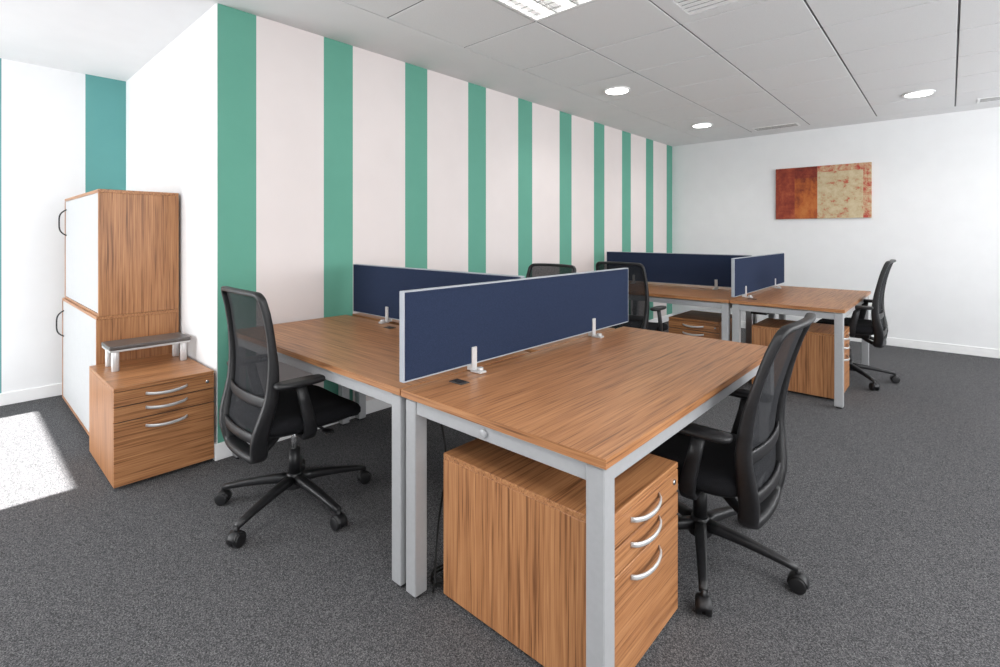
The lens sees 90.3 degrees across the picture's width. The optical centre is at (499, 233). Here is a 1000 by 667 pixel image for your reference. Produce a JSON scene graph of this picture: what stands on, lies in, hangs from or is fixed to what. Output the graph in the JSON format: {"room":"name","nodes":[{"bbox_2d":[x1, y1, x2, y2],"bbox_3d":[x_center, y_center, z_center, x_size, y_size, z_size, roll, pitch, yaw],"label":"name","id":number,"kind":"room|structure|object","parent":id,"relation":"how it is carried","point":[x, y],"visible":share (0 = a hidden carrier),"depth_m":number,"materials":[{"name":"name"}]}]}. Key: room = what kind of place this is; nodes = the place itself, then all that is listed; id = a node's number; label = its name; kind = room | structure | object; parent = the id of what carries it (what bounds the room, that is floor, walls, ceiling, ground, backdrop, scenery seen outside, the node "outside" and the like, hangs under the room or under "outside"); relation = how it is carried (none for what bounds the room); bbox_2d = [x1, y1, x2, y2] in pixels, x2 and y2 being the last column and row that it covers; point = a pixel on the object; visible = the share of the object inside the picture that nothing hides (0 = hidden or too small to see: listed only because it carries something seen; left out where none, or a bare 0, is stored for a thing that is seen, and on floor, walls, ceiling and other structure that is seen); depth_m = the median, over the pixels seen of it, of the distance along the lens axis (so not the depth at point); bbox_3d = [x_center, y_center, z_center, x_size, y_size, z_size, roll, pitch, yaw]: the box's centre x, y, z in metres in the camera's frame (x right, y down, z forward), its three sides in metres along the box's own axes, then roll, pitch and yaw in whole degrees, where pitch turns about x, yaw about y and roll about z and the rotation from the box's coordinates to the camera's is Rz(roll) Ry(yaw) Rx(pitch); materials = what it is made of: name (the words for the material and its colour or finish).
{"room":"open-plan office","nodes":[
{"label":"open-plan office","id":0,"kind":"room"},
{"bbox_2d":[0,58,125,392],"bbox_3d":[-4.451,-0.015,3.136,0.150,2.630,3.680,0,0,42],"label":"wall","id":1,"kind":"structure","parent":0,"point":[63,132],"depth_m":3.94,"materials":[{"name":"white paint"}]},
{"bbox_2d":[0,383,61,405],"bbox_3d":[-4.441,1.252,3.026,0.014,0.095,3.530,0,0,42],"label":"baseboard","id":2,"kind":"structure","parent":1,"relation":"attached to","point":[24,395],"depth_m":3.88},
{"bbox_2d":[126,11,207,366],"bbox_3d":[-2.451,-0.015,3.707,2.050,2.630,0.150,0,0,42],"label":"wall","id":3,"kind":"structure","parent":0,"point":[167,98],"depth_m":3.27,"materials":[{"name":"white paint"}]},
{"bbox_2d":[208,3,671,443],"bbox_3d":[0.437,-0.015,5.261,0.150,2.630,6.330,0,0,42],"label":"wall","id":4,"kind":"structure","parent":0,"point":[327,156],"depth_m":3.64,"materials":[{"name":"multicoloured paint"}]},
{"bbox_2d":[214,313,672,460],"bbox_3d":[0.493,1.252,5.201,0.014,0.095,6.344,0,0,42],"label":"baseboard","id":5,"kind":"structure","parent":4,"relation":"attached to","point":[221,451],"depth_m":3.58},
{"bbox_2d":[0,321,999,666],"bbox_3d":[0.618,1.350,2.718,8.230,0.100,10.160,0,0,42],"label":"floor","id":6,"kind":"structure","parent":0,"point":[888,506],"depth_m":2.03,"materials":[{"name":"carpet"}]},
{"bbox_2d":[56,298,178,434],"bbox_3d":[-2.777,0.897,3.561,1.343,0.805,0.473,0,0,42],"label":"storage cabinet","id":7,"kind":"object","parent":6,"relation":"on","point":[83,331],"visible":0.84,"depth_m":3.23,"materials":[{"name":"brown wood"}]},
{"bbox_2d":[58,189,178,316],"bbox_3d":[-2.760,0.112,3.551,1.302,0.764,0.463,0,0,42],"label":"storage cabinet","id":8,"kind":"object","parent":7,"relation":"on","point":[122,246],"visible":1,"depth_m":3.15,"materials":[{"name":"brown wood"}]},
{"bbox_2d":[89,353,213,487],"bbox_3d":[-2.019,1.040,2.880,0.687,0.520,0.460,0,0,42],"label":"drawer pedestal","id":9,"kind":"object","parent":6,"relation":"on","point":[152,416],"visible":0.99,"depth_m":2.69,"materials":[{"name":"brown wood"}]},
{"bbox_2d":[101,332,190,371],"bbox_3d":[-2.133,0.708,3.008,0.224,0.144,0.404,0,0,42],"label":"monitor stand","id":10,"kind":"object","parent":9,"relation":"on","point":[112,348],"visible":1,"depth_m":2.94,"materials":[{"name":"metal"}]},
{"bbox_2d":[214,286,370,547],"bbox_3d":[-0.970,0.770,2.396,0.719,1.060,0.726,0,0,43],"label":"office chair","id":11,"kind":"object","parent":6,"relation":"on","point":[257,409],"visible":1,"depth_m":2.21,"materials":[{"name":"black plastic"}]},
{"bbox_2d":[232,315,529,586],"bbox_3d":[-0.716,0.930,2.626,1.635,0.740,0.755,0,0,42],"label":"desk","id":12,"kind":"object","parent":6,"relation":"on","point":[358,354],"visible":0.5,"depth_m":2.22,"materials":[{"name":"brown wood"}]},
{"bbox_2d":[353,264,524,323],"bbox_3d":[-0.462,0.382,2.903,1.500,0.354,0.085,0,0,42],"label":"screen","id":13,"kind":"object","parent":12,"relation":"on","point":[376,288],"visible":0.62,"depth_m":3.12,"materials":[{"name":"blue fabric"}]},
{"bbox_2d":[352,313,614,419],"bbox_3d":[-0.176,0.930,3.223,1.635,0.740,0.755,0,0,42],"label":"desk","id":14,"kind":"object","parent":6,"relation":"on","point":[360,398],"visible":0.13,"depth_m":3.28,"materials":[{"name":"brown wood"}]},
{"bbox_2d":[526,263,575,277],"bbox_3d":[0.226,0.770,3.828,0.716,1.060,0.728,0,0,42],"label":"office chair","id":15,"kind":"object","parent":6,"relation":"on","point":[535,269],"visible":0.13,"depth_m":4.05,"materials":[{"name":"black plastic"}]},
{"bbox_2d":[444,438,677,666],"bbox_3d":[0.215,1.040,1.727,0.682,0.520,0.490,0,0,42],"label":"drawer pedestal","id":16,"kind":"object","parent":6,"relation":"on","point":[515,524],"visible":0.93,"depth_m":1.54,"materials":[{"name":"brown wood"}]},
{"bbox_2d":[401,326,767,666],"bbox_3d":[0.506,0.930,2.125,0.836,0.740,1.650,0,0,42],"label":"desk","id":17,"kind":"object","parent":6,"relation":"on","point":[589,408],"visible":0.84,"depth_m":1.73,"materials":[{"name":"brown wood"}]},
{"bbox_2d":[430,424,446,592],"bbox_3d":[-0.210,0.970,1.862,0.098,0.654,0.147,0,0,42],"label":"power cable","id":18,"kind":"object","parent":17,"relation":"hanging from","point":[434,572],"visible":0.62,"depth_m":1.83,"materials":[{"name":"rubber"}]},
{"bbox_2d":[449,379,469,384],"bbox_3d":[-0.154,0.558,1.879,0.070,0.004,0.044,0,0,42],"label":"cable grommet","id":19,"kind":"object","parent":17,"relation":"on","point":[456,381],"visible":1,"depth_m":1.87,"materials":[{"name":"black plastic"}]},
{"bbox_2d":[400,268,627,382],"bbox_3d":[0.228,0.382,2.383,0.085,0.354,1.670,0,0,42],"label":"screen","id":20,"kind":"object","parent":17,"relation":"on","point":[445,328],"visible":1,"depth_m":2.15,"materials":[{"name":"blue fabric"}]},
{"bbox_2d":[596,261,667,331],"bbox_3d":[1.239,0.770,4.525,0.725,1.060,0.721,0,0,42],"label":"office chair","id":21,"kind":"object","parent":6,"relation":"on","point":[639,308],"visible":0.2,"depth_m":4.25,"materials":[{"name":"black plastic"}]},
{"bbox_2d":[669,310,731,340],"bbox_3d":[1.936,1.040,4.727,0.460,0.520,0.592,0,0,42],"label":"drawer pedestal","id":22,"kind":"object","parent":6,"relation":"on","point":[704,324],"visible":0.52,"depth_m":4.57,"materials":[{"name":"brown wood"}]},
{"bbox_2d":[648,285,754,343],"bbox_3d":[1.574,0.930,5.045,1.665,0.740,0.755,0,0,42],"label":"desk","id":23,"kind":"object","parent":6,"relation":"on","point":[710,298],"visible":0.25,"depth_m":4.57,"materials":[{"name":"brown wood"}]},
{"bbox_2d":[607,251,751,289],"bbox_3d":[1.831,0.382,5.319,1.580,0.354,0.085,0,0,42],"label":"screen","id":24,"kind":"object","parent":23,"relation":"on","point":[714,270],"visible":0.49,"depth_m":5.24,"materials":[{"name":"blue fabric"}]},
{"bbox_2d":[648,282,774,323],"bbox_3d":[2.114,0.930,5.643,1.665,0.740,0.755,0,0,42],"label":"desk","id":25,"kind":"object","parent":6,"relation":"on","point":[770,315],"visible":0.02,"depth_m":5.31,"materials":[{"name":"brown wood"}]},
{"bbox_2d":[650,312,815,616],"bbox_3d":[0.842,0.800,2.012,0.724,1.000,0.730,0,0,42],"label":"office chair","id":26,"kind":"object","parent":6,"relation":"on","point":[748,463],"visible":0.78,"depth_m":1.79,"materials":[{"name":"black plastic"}]},
{"bbox_2d":[730,286,870,408],"bbox_3d":[2.788,0.930,4.537,0.803,0.740,1.630,0,0,42],"label":"desk","id":27,"kind":"object","parent":6,"relation":"on","point":[800,301],"visible":0.69,"depth_m":4.13,"materials":[{"name":"brown wood"}]},
{"bbox_2d":[731,253,783,297],"bbox_3d":[2.547,0.382,4.795,0.085,0.354,1.690,0,0,42],"label":"screen","id":28,"kind":"object","parent":27,"relation":"on","point":[749,274],"visible":1,"depth_m":4.62,"materials":[{"name":"blue fabric"}]},
{"bbox_2d":[752,318,849,398],"bbox_3d":[2.564,1.040,4.220,0.662,0.520,0.490,0,0,42],"label":"drawer pedestal","id":29,"kind":"object","parent":6,"relation":"on","point":[813,369],"visible":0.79,"depth_m":3.99,"materials":[{"name":"brown wood"}]},
{"bbox_2d":[816,259,899,390],"bbox_3d":[3.147,0.760,4.498,0.731,1.080,0.705,0,0,42],"label":"office chair","id":30,"kind":"object","parent":6,"relation":"on","point":[859,327],"visible":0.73,"depth_m":4.23,"materials":[{"name":"black plastic"}]},
{"bbox_2d":[0,0,999,145],"bbox_3d":[0.618,-1.360,2.718,8.230,0.060,10.160,0,0,42],"label":"ceiling","id":31,"kind":"structure","parent":0,"point":[813,64],"depth_m":3.61,"materials":[{"name":"paint"}]},
{"bbox_2d":[494,0,594,21],"bbox_3d":[0.249,-1.339,2.657,0.643,0.026,0.643,0,0,42],"label":"recessed light","id":32,"kind":"object","parent":31,"relation":"in","point":[535,10],"visible":1,"depth_m":2.92,"materials":[{"name":"white plastic"}]},
{"bbox_2d":[603,86,630,94],"bbox_3d":[1.080,-1.322,4.592,0.244,0.016,0.244,0,0,42],"label":"recessed light","id":33,"kind":"object","parent":31,"relation":"in","point":[616,90],"depth_m":4.56,"materials":[{"name":"white plastic"}]},
{"bbox_2d":[691,123,712,127],"bbox_3d":[2.458,-1.322,6.056,0.244,0.016,0.244,0,0,42],"label":"recessed light","id":34,"kind":"object","parent":31,"relation":"in","point":[698,125],"depth_m":6.02,"materials":[{"name":"white plastic"}]},
{"bbox_2d":[651,0,764,23],"bbox_3d":[1.174,-1.340,2.703,0.643,0.020,0.643,0,0,42],"label":"ceiling air vent","id":35,"kind":"object","parent":31,"relation":"in","point":[683,11],"depth_m":2.92,"materials":[{"name":"white metal"}]},
{"bbox_2d":[752,122,800,130],"bbox_3d":[3.422,-1.325,6.168,0.500,0.010,0.200,0,0,42],"label":"ceiling vent","id":36,"kind":"object","parent":31,"relation":"in","point":[796,123],"visible":1,"depth_m":6.14,"materials":[{"name":"grey metal"}]},
{"bbox_2d":[902,89,935,97],"bbox_3d":[3.949,-1.322,4.694,0.244,0.016,0.244,0,0,42],"label":"recessed light","id":37,"kind":"object","parent":31,"relation":"in","point":[919,93],"depth_m":4.65,"materials":[{"name":"white plastic"}]},
{"bbox_2d":[977,96,999,102],"bbox_3d":[4.942,-1.325,4.793,0.500,0.010,0.200,0,0,42],"label":"ceiling vent","id":38,"kind":"object","parent":31,"relation":"in","point":[995,98],"visible":1,"depth_m":4.89,"materials":[{"name":"white metal"}]},
{"bbox_2d":[672,107,999,348],"bbox_3d":[4.791,-0.015,5.692,6.030,2.630,0.150,0,0,42],"label":"wall","id":39,"kind":"structure","parent":0,"point":[936,178],"depth_m":5.82,"materials":[{"name":"white paint"}]},
{"bbox_2d":[776,162,871,218],"bbox_3d":[4.037,-0.525,6.252,1.020,0.660,0.030,0,0,42],"label":"abstract painting","id":40,"kind":"object","parent":39,"relation":"attached to","point":[840,190],"visible":1,"depth_m":6.22,"materials":[{"name":"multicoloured paint"}]},
{"bbox_2d":[673,313,999,358],"bbox_3d":[4.741,1.252,5.626,5.716,0.095,0.014,0,0,42],"label":"baseboard","id":41,"kind":"structure","parent":39,"relation":"attached to","point":[925,345],"depth_m":5.51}
]}

